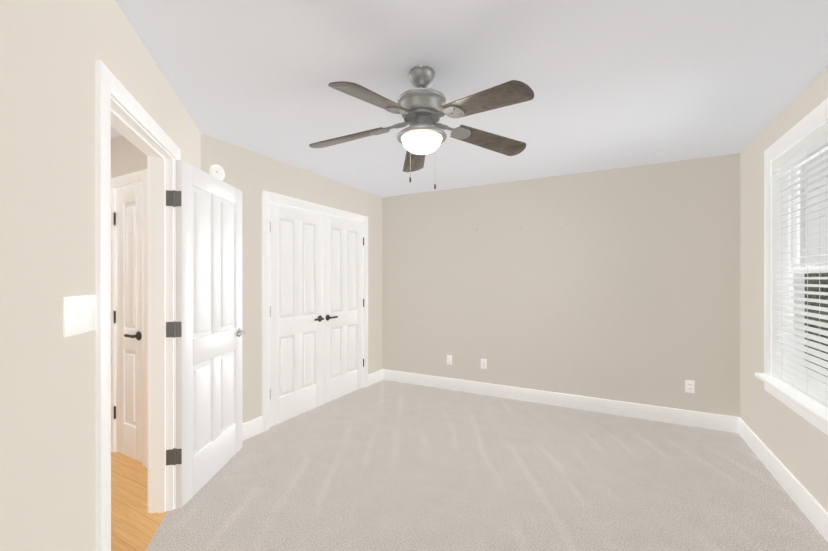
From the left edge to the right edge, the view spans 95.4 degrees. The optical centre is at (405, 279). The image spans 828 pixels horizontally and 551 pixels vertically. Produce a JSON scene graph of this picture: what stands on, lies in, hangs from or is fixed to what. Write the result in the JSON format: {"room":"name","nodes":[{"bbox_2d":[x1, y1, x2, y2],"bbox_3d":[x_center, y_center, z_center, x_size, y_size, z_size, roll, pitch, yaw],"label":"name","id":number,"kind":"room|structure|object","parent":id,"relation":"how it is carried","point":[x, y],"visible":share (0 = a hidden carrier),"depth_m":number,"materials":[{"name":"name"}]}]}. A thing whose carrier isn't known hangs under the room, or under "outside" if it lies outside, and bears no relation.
{"room":"empty bedroom","nodes":[
{"label":"empty bedroom","id":0,"kind":"room"},
{"bbox_2d":[0,0,200,550],"bbox_3d":[-1.080,0.144,1.045,0.116,2.490,3.703,0,0,-16],"label":"wall","id":1,"kind":"structure","parent":0,"point":[51,51],"depth_m":1.10,"materials":[{"name":"beige paint"}]},
{"bbox_2d":[63,295,95,336],"bbox_3d":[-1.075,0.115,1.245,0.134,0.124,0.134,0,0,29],"label":"double light switch","id":2,"kind":"object","parent":1,"relation":"attached to","point":[79,314],"visible":1,"depth_m":1.23,"materials":[{"name":"white plastic"}]},
{"bbox_2d":[95,59,179,550],"bbox_3d":[-1.295,0.276,1.787,0.150,2.125,0.968,0,0,-16],"label":"door frame","id":3,"kind":"structure","parent":1,"relation":"attached to","point":[120,109],"depth_m":2.15,"materials":[{"name":"white paint"}]},
{"bbox_2d":[173,160,245,507],"bbox_3d":[-1.317,0.314,2.583,0.135,2.030,0.801,0,0,1],"label":"entry door","id":4,"kind":"structure","parent":1,"relation":"in","point":[208,332],"depth_m":2.46,"materials":[{"name":"white paint"}]},
{"bbox_2d":[111,135,146,452],"bbox_3d":[-2.447,0.142,3.092,2.100,2.490,0.116,0,0,29],"label":"wall","id":5,"kind":"structure","parent":0,"point":[128,157],"depth_m":2.85,"materials":[{"name":"beige paint"}]},
{"bbox_2d":[114,184,141,461],"bbox_3d":[-2.080,0.314,2.816,0.411,2.030,0.085,0,0,29],"label":"closet door","id":6,"kind":"structure","parent":5,"relation":"in","point":[128,313],"depth_m":2.83,"materials":[{"name":"white paint"}]},
{"bbox_2d":[111,169,147,467],"bbox_3d":[-2.049,0.275,2.864,0.578,2.125,0.133,0,0,29],"label":"door frame","id":7,"kind":"structure","parent":5,"relation":"attached to","point":[130,179],"depth_m":2.74,"materials":[{"name":"white paint"}]},
{"bbox_2d":[111,452,166,550],"bbox_3d":[-1.848,1.392,1.312,4.806,0.094,2.850,0,0,29],"label":"floor","id":8,"kind":"structure","parent":0,"point":[135,524],"depth_m":2.21,"materials":[{"name":"orange wood"}]},
{"bbox_2d":[201,133,382,423],"bbox_3d":[-0.948,0.141,4.010,0.116,2.490,2.752,0,0,29],"label":"wall","id":9,"kind":"structure","parent":0,"point":[250,175],"depth_m":3.30,"materials":[{"name":"beige paint"}]},
{"bbox_2d":[209,165,224,180],"bbox_3d":[-1.458,-0.830,2.921,0.037,0.128,0.128,0,0,29],"label":"smoke detector","id":10,"kind":"object","parent":9,"relation":"attached to","point":[217,171],"visible":0.83,"depth_m":2.90,"materials":[{"name":"white plastic"}]},
{"bbox_2d":[270,202,323,426],"bbox_3d":[-1.047,0.313,3.693,0.085,2.030,0.733,0,0,29],"label":"closet door","id":11,"kind":"structure","parent":9,"relation":"in","point":[296,311],"depth_m":3.66,"materials":[{"name":"white paint"}]},
{"bbox_2d":[242,369,382,440],"bbox_3d":[-0.918,1.266,3.929,0.015,0.140,2.548,0,0,29],"label":"baseboard","id":12,"kind":"structure","parent":9,"relation":"attached to","point":[252,428],"depth_m":3.24,"materials":[{"name":"white paint"}]},
{"bbox_2d":[262,190,367,431],"bbox_3d":[-0.920,0.273,4.042,0.133,2.125,1.625,0,0,29],"label":"trim","id":13,"kind":"structure","parent":9,"relation":"attached to","point":[268,197],"depth_m":3.36,"materials":[{"name":"white paint"}]},
{"bbox_2d":[324,214,363,403],"bbox_3d":[-0.694,0.312,4.336,0.085,2.030,0.733,0,0,29],"label":"closet door","id":14,"kind":"structure","parent":9,"relation":"in","point":[343,307],"depth_m":4.30,"materials":[{"name":"white paint"}]},
{"bbox_2d":[111,0,827,196],"bbox_3d":[-0.739,-1.152,2.320,5.876,0.100,5.590,0,0,29],"label":"ceiling","id":15,"kind":"structure","parent":0,"point":[613,84],"depth_m":2.00,"materials":[{"name":"white paint"}]},
{"bbox_2d":[309,65,533,188],"bbox_3d":[0.054,-0.791,1.972,1.245,0.621,1.217,0,0,29],"label":"ceiling fan","id":16,"kind":"object","parent":15,"relation":"hanging from","point":[421,108],"visible":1,"depth_m":1.92,"materials":[{"name":"grey metal"}]},
{"bbox_2d":[145,380,827,550],"bbox_3d":[0.020,1.388,1.992,4.026,0.100,5.240,0,0,29],"label":"floor carpet","id":17,"kind":"object","parent":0,"point":[384,465],"visible":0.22,"depth_m":2.44,"materials":[{"name":"beige carpet"}]},
{"bbox_2d":[383,153,739,416],"bbox_3d":[1.357,0.140,4.222,3.952,2.490,0.160,0,0,29],"label":"wall","id":18,"kind":"structure","parent":0,"point":[620,284],"depth_m":3.89,"materials":[{"name":"beige paint"}]},
{"bbox_2d":[447,355,451,364],"bbox_3d":[0.529,0.975,4.582,0.070,0.114,0.008,0,0,29],"label":"electrical outlet","id":19,"kind":"object","parent":18,"relation":"attached to","point":[449,359],"visible":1,"depth_m":4.58,"materials":[{"name":"white plastic"}]},
{"bbox_2d":[481,359,486,368],"bbox_3d":[0.901,0.975,4.373,0.070,0.114,0.016,0,0,29],"label":"outlet","id":20,"kind":"object","parent":18,"relation":"attached to","point":[483,363],"visible":1,"depth_m":4.37,"materials":[{"name":"white plastic"}]},
{"bbox_2d":[383,369,738,432],"bbox_3d":[1.296,1.266,4.157,3.676,0.140,0.015,0,0,29],"label":"baseboard","id":21,"kind":"structure","parent":18,"relation":"attached to","point":[725,423],"depth_m":3.88,"materials":[{"name":"white paint"}]},
{"bbox_2d":[685,380,694,392],"bbox_3d":[2.599,0.976,3.445,0.070,0.114,0.008,0,0,29],"label":"electrical outlet","id":22,"kind":"object","parent":18,"relation":"attached to","point":[689,386],"visible":1,"depth_m":3.44,"materials":[{"name":"white plastic"}]},
{"bbox_2d":[740,67,827,511],"bbox_3d":[1.778,0.144,1.050,0.160,2.490,5.316,0,0,29],"label":"wall","id":23,"kind":"structure","parent":0,"point":[795,443],"depth_m":2.79,"materials":[{"name":"beige paint"}]},
{"bbox_2d":[738,417,827,542],"bbox_3d":[1.690,1.269,1.074,0.015,0.140,5.040,0,0,29],"label":"baseboard","id":24,"kind":"structure","parent":23,"relation":"attached to","point":[813,510],"depth_m":2.34,"materials":[{"name":"white paint"}]},
{"bbox_2d":[755,98,827,435],"bbox_3d":[2.349,-0.067,2.160,0.217,1.720,1.250,0,0,29],"label":"double-hung window","id":25,"kind":"structure","parent":23,"relation":"in","point":[798,241],"depth_m":2.56,"materials":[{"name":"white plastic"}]},
{"bbox_2d":[773,122,827,407],"bbox_3d":[2.336,-0.073,2.167,0.078,1.494,0.998,0,0,29],"label":"window blinds","id":26,"kind":"object","parent":25,"relation":"attached to","point":[796,376],"visible":1,"depth_m":2.23,"materials":[{"name":"white plastic"}]},
{"label":"outside","id":27,"kind":"structure","parent":0,"visible":0},
{"bbox_2d":[805,154,827,384],"bbox_3d":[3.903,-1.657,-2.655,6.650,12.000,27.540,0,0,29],"label":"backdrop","id":28,"kind":"structure","parent":27,"point":[815,237],"depth_m":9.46,"materials":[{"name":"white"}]}
]}

